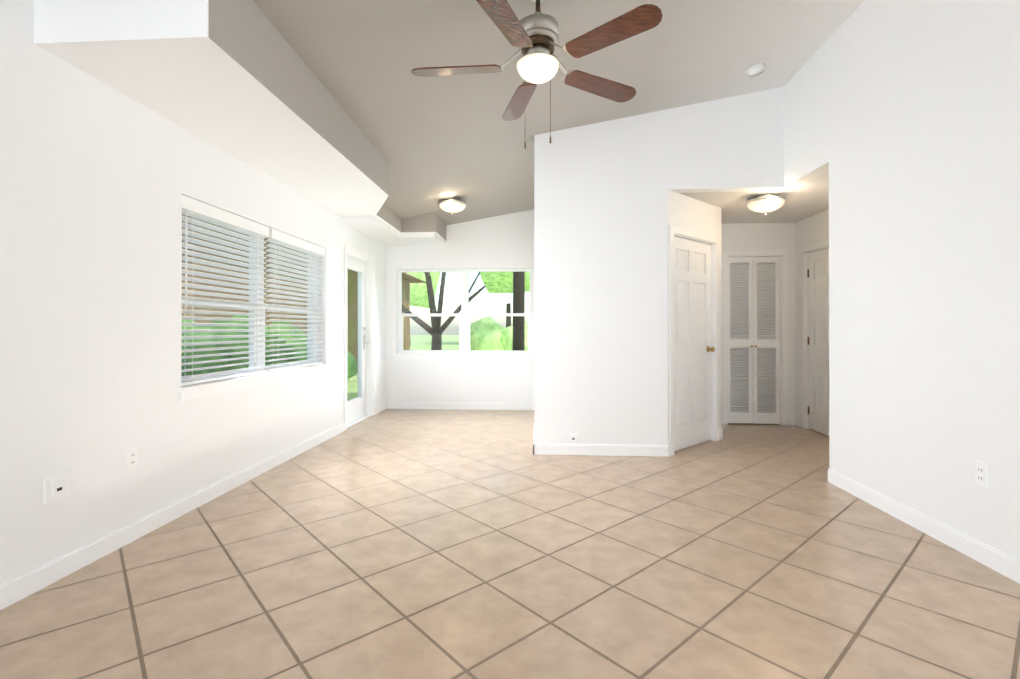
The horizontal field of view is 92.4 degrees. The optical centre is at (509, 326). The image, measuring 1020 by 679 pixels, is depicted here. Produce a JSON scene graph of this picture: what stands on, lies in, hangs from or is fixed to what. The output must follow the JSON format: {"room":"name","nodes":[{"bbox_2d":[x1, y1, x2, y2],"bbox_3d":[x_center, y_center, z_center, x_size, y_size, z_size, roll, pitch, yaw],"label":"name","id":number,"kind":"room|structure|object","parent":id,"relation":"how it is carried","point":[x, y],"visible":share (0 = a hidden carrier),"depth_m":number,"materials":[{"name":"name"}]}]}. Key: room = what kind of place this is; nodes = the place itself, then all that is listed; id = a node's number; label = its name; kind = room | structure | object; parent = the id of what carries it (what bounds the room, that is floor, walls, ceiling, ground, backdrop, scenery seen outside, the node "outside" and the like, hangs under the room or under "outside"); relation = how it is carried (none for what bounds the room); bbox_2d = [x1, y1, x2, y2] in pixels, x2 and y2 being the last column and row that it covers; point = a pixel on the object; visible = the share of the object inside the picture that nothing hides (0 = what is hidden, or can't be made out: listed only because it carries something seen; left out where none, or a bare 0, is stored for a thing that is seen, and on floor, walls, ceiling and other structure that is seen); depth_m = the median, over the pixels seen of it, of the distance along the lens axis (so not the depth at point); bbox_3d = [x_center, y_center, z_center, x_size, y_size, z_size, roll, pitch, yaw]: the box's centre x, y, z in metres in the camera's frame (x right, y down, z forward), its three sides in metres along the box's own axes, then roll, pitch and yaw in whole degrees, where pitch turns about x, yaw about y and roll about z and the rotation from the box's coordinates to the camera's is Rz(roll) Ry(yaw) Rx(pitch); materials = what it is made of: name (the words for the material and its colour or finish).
{"room":"empty living room","nodes":[
{"label":"empty living room","id":0,"kind":"room"},
{"bbox_2d":[0,0,385,584],"bbox_3d":[-2.188,-0.278,2.393,0.200,2.896,9.850,0,0,4],"label":"wall","id":1,"kind":"structure","parent":0,"point":[98,179],"depth_m":2.53,"materials":[{"name":"white paint"}]},
{"bbox_2d":[43,470,69,503],"bbox_3d":[-2.088,0.739,2.261,0.014,0.120,0.120,0,0,4],"label":"jack","id":2,"kind":"object","parent":1,"relation":"attached to","point":[57,486],"visible":1,"depth_m":2.25,"materials":[{"name":"white plastic"}]},
{"bbox_2d":[126,447,137,470],"bbox_3d":[-2.065,0.721,2.674,0.010,0.115,0.072,0,0,4],"label":"electrical outlet","id":3,"kind":"object","parent":1,"relation":"attached to","point":[131,458],"visible":1,"depth_m":2.67,"materials":[{"name":"white plastic"}]},
{"bbox_2d":[0,402,386,610],"bbox_3d":[-2.088,1.119,2.281,0.013,0.100,9.650,0,0,4],"label":"baseboard","id":4,"kind":"structure","parent":1,"relation":"attached to","point":[20,587],"depth_m":2.69,"materials":[{"name":"white paint"}]},
{"bbox_2d":[181,214,316,381],"bbox_3d":[-2.118,-0.212,4.086,0.070,1.233,2.060,0,0,4],"label":"window","id":5,"kind":"structure","parent":1,"relation":"in","point":[250,344],"depth_m":4.04,"materials":[{"name":"white plastic"}]},
{"bbox_2d":[181,195,324,385],"bbox_3d":[-2.032,-0.223,4.081,0.073,1.203,2.056,0,0,4],"label":"window blinds","id":6,"kind":"object","parent":5,"relation":"attached to","point":[197,209],"visible":0.88,"depth_m":3.75,"materials":[{"name":"white plastic"}]},
{"bbox_2d":[177,364,330,400],"bbox_3d":[-2.016,0.423,4.078,0.135,0.082,2.130,0,0,4],"label":"window sill","id":7,"kind":"structure","parent":1,"relation":"attached to","point":[192,391],"depth_m":3.67,"materials":[{"name":"white paint"}]},
{"bbox_2d":[347,257,368,423],"bbox_3d":[-1.945,0.161,6.088,0.107,2.014,0.860,0,0,4],"label":"patio door","id":8,"kind":"structure","parent":1,"relation":"in","point":[356,407],"depth_m":6.39,"materials":[{"name":"white paint"}]},
{"bbox_2d":[344,245,375,429],"bbox_3d":[-1.951,0.127,6.089,0.216,2.114,1.028,0,0,4],"label":"door frame","id":9,"kind":"structure","parent":1,"relation":"attached to","point":[367,259],"depth_m":6.52,"materials":[{"name":"white paint"}]},
{"bbox_2d":[34,0,445,245],"bbox_3d":[-1.665,-1.517,2.265,0.900,0.653,9.690,0,0,4],"label":"ceiling","id":10,"kind":"structure","parent":0,"point":[238,79],"depth_m":2.67,"materials":[{"name":"white paint"}]},
{"bbox_2d":[386,209,533,402],"bbox_3d":[0.900,-0.569,7.037,5.790,3.514,0.200,0,0,4],"label":"wall","id":11,"kind":"structure","parent":0,"point":[505,241],"depth_m":7.03,"materials":[{"name":"white paint"}]},
{"bbox_2d":[387,402,533,409],"bbox_3d":[-0.710,1.138,7.024,2.177,0.100,0.013,0,0,4],"label":"baseboard","id":12,"kind":"structure","parent":11,"relation":"attached to","point":[460,406],"depth_m":7.02,"materials":[{"name":"white paint"}]},
{"bbox_2d":[393,353,533,359],"bbox_3d":[-0.665,0.432,7.062,2.033,0.082,0.135,0,0,4],"label":"window sill","id":13,"kind":"structure","parent":11,"relation":"attached to","point":[424,356],"depth_m":7.01,"materials":[{"name":"white paint"}]},
{"bbox_2d":[398,269,531,353],"bbox_3d":[-0.659,-0.212,7.167,1.963,1.250,0.070,0,0,4],"label":"window","id":14,"kind":"structure","parent":11,"relation":"in","point":[465,325],"depth_m":7.14,"materials":[{"name":"clear glass"}]},
{"bbox_2d":[0,409,1019,678],"bbox_3d":[0.596,1.229,2.115,5.990,0.120,10.250,0,0,4],"label":"floor","id":15,"kind":"structure","parent":0,"point":[418,543],"depth_m":2.27,"materials":[{"name":"tile"}]},
{"bbox_2d":[253,0,864,224],"bbox_3d":[0.491,-1.939,2.133,5.680,1.352,10.150,0,0,4],"label":"ceiling","id":16,"kind":"structure","parent":0,"point":[434,140],"depth_m":3.62,"materials":[{"name":"white paint"}]},
{"bbox_2d":[438,198,466,213],"bbox_3d":[-0.704,-1.473,5.988,0.344,0.195,0.344,0,0,4],"label":"ceiling light","id":17,"kind":"object","parent":16,"relation":"attached to","point":[452,205],"visible":0.98,"depth_m":5.89,"materials":[{"name":"white glass"}]},
{"bbox_2d":[411,0,662,148],"bbox_3d":[0.097,-1.418,2.658,1.291,0.890,1.337,0,0,4],"label":"ceiling fan","id":18,"kind":"object","parent":16,"relation":"hanging from","point":[534,37],"visible":1,"depth_m":2.56,"materials":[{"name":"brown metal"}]},
{"bbox_2d":[746,63,765,76],"bbox_3d":[1.999,-2.085,3.979,0.144,0.063,0.144,0,0,4],"label":"smoke detector","id":19,"kind":"object","parent":16,"relation":"attached to","point":[755,70],"visible":1,"depth_m":3.95,"materials":[{"name":"white plastic"}]},
{"bbox_2d":[746,193,785,214],"bbox_3d":[2.441,-1.167,4.670,0.344,0.195,0.344,0,0,4],"label":"hall ceiling light","id":20,"kind":"object","parent":16,"relation":"attached to","point":[766,203],"visible":1,"depth_m":4.58,"materials":[{"name":"white glass"}]},
{"bbox_2d":[534,87,796,444],"bbox_3d":[1.409,-0.532,4.521,2.363,3.420,0.120,0,0,4],"label":"wall","id":21,"kind":"structure","parent":0,"point":[601,189],"depth_m":4.49,"materials":[{"name":"white paint"}]},
{"bbox_2d":[569,433,576,441],"bbox_3d":[0.583,1.018,4.498,0.070,0.075,0.014,0,0,4],"label":"electrical outlet","id":22,"kind":"object","parent":21,"relation":"attached to","point":[572,436],"visible":1,"depth_m":4.49,"materials":[{"name":"white plastic"}]},
{"bbox_2d":[533,443,667,456],"bbox_3d":[0.824,1.128,4.484,1.226,0.100,0.013,0,0,4],"label":"baseboard","id":23,"kind":"structure","parent":21,"relation":"attached to","point":[597,449],"depth_m":4.48,"materials":[{"name":"white paint"}]},
{"bbox_2d":[668,190,721,444],"bbox_3d":[1.794,-0.066,4.853,1.061,2.490,0.120,0,0,-41],"label":"wall","id":24,"kind":"structure","parent":0,"point":[690,213],"depth_m":4.84,"materials":[{"name":"white paint"}]},
{"bbox_2d":[669,225,718,455],"bbox_3d":[1.770,0.124,4.834,0.960,2.110,0.156,0,0,-41],"label":"door frame","id":25,"kind":"structure","parent":24,"relation":"attached to","point":[712,241],"depth_m":5.05,"materials":[{"name":"white paint"}]},
{"bbox_2d":[674,236,714,450],"bbox_3d":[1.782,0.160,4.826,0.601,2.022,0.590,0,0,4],"label":"hall door","id":26,"kind":"structure","parent":24,"relation":"in","point":[693,349],"depth_m":4.82,"materials":[{"name":"white paint"}]},
{"bbox_2d":[668,429,722,455],"bbox_3d":[1.838,1.129,4.799,1.061,0.100,0.013,0,0,-41],"label":"baseboard","id":27,"kind":"structure","parent":24,"relation":"attached to","point":[721,434],"depth_m":5.10,"materials":[{"name":"white paint"}]},
{"bbox_2d":[721,223,795,416],"bbox_3d":[2.857,-0.061,5.962,1.390,2.490,0.120,0,0,4],"label":"wall","id":28,"kind":"structure","parent":0,"point":[758,236],"depth_m":5.88,"materials":[{"name":"white paint"}]},
{"bbox_2d":[727,257,779,423],"bbox_3d":[2.945,0.162,5.926,0.622,2.018,0.064,0,0,4],"label":"bifold closet door","id":29,"kind":"structure","parent":28,"relation":"in","point":[752,291],"depth_m":5.93,"materials":[{"name":"white paint"}]},
{"bbox_2d":[721,250,787,425],"bbox_3d":[2.947,0.129,5.958,0.782,2.110,0.156,0,0,4],"label":"door frame","id":30,"kind":"structure","parent":28,"relation":"attached to","point":[782,255],"depth_m":5.89,"materials":[{"name":"white paint"}]},
{"bbox_2d":[788,417,795,425],"bbox_3d":[2.853,1.133,5.891,1.150,0.100,0.013,0,0,4],"label":"baseboard","id":31,"kind":"structure","parent":28,"relation":"attached to","point":[791,421],"depth_m":5.85,"materials":[{"name":"white paint"}]},
{"bbox_2d":[796,209,828,418],"bbox_3d":[3.419,-0.066,4.760,0.120,2.490,2.450,0,0,4],"label":"wall","id":32,"kind":"structure","parent":0,"point":[813,229],"depth_m":5.76,"materials":[{"name":"white paint"}]},
{"bbox_2d":[795,417,800,427],"bbox_3d":[3.353,1.129,4.760,0.013,0.100,2.210,0,0,4],"label":"baseboard","id":33,"kind":"structure","parent":32,"relation":"attached to","point":[798,422],"depth_m":5.78,"materials":[{"name":"white paint"}]},
{"bbox_2d":[800,239,828,428],"bbox_3d":[3.452,0.126,5.260,0.156,2.110,0.940,0,0,4],"label":"door frame","id":34,"kind":"structure","parent":32,"relation":"attached to","point":[805,251],"depth_m":5.66,"materials":[{"name":"white paint"}]},
{"bbox_2d":[807,248,828,435],"bbox_3d":[3.407,0.162,5.268,0.107,2.022,0.792,0,0,4],"label":"hall door","id":35,"kind":"structure","parent":32,"relation":"in","point":[818,337],"depth_m":5.45,"materials":[{"name":"white paint"}]},
{"bbox_2d":[784,0,1019,559],"bbox_3d":[2.302,-0.672,0.796,0.120,3.672,7.215,0,0,4],"label":"wall","id":36,"kind":"structure","parent":0,"point":[902,121],"depth_m":2.80,"materials":[{"name":"white paint"}]},
{"bbox_2d":[828,468,1019,583],"bbox_3d":[2.215,1.112,0.452,0.013,0.100,6.530,0,0,4],"label":"baseboard","id":37,"kind":"structure","parent":36,"relation":"attached to","point":[1002,563],"depth_m":2.70,"materials":[{"name":"white paint"}]},
{"bbox_2d":[975,460,988,487],"bbox_3d":[2.338,0.730,2.428,0.010,0.115,0.072,0,0,4],"label":"electrical outlet","id":38,"kind":"object","parent":36,"relation":"attached to","point":[981,473],"visible":1,"depth_m":2.42,"materials":[{"name":"white plastic"}]},
{"label":"outside","id":39,"kind":"structure","parent":0,"visible":0},
{"bbox_2d":[347,335,458,400],"bbox_3d":[-5.750,1.448,30.334,105.000,0.260,120.000,0,0,4],"label":"ground","id":40,"kind":"structure","parent":39,"point":[420,346],"depth_m":34.83,"materials":[{"name":"green plant"}]},
{"bbox_2d":[181,215,529,383],"bbox_3d":[0.679,-2.929,19.361,34.763,9.419,38.477,0,0,4],"label":"garden","id":41,"kind":"object","parent":40,"relation":"on","point":[518,323],"depth_m":9.80,"materials":[{"name":"green plant"}]}
]}

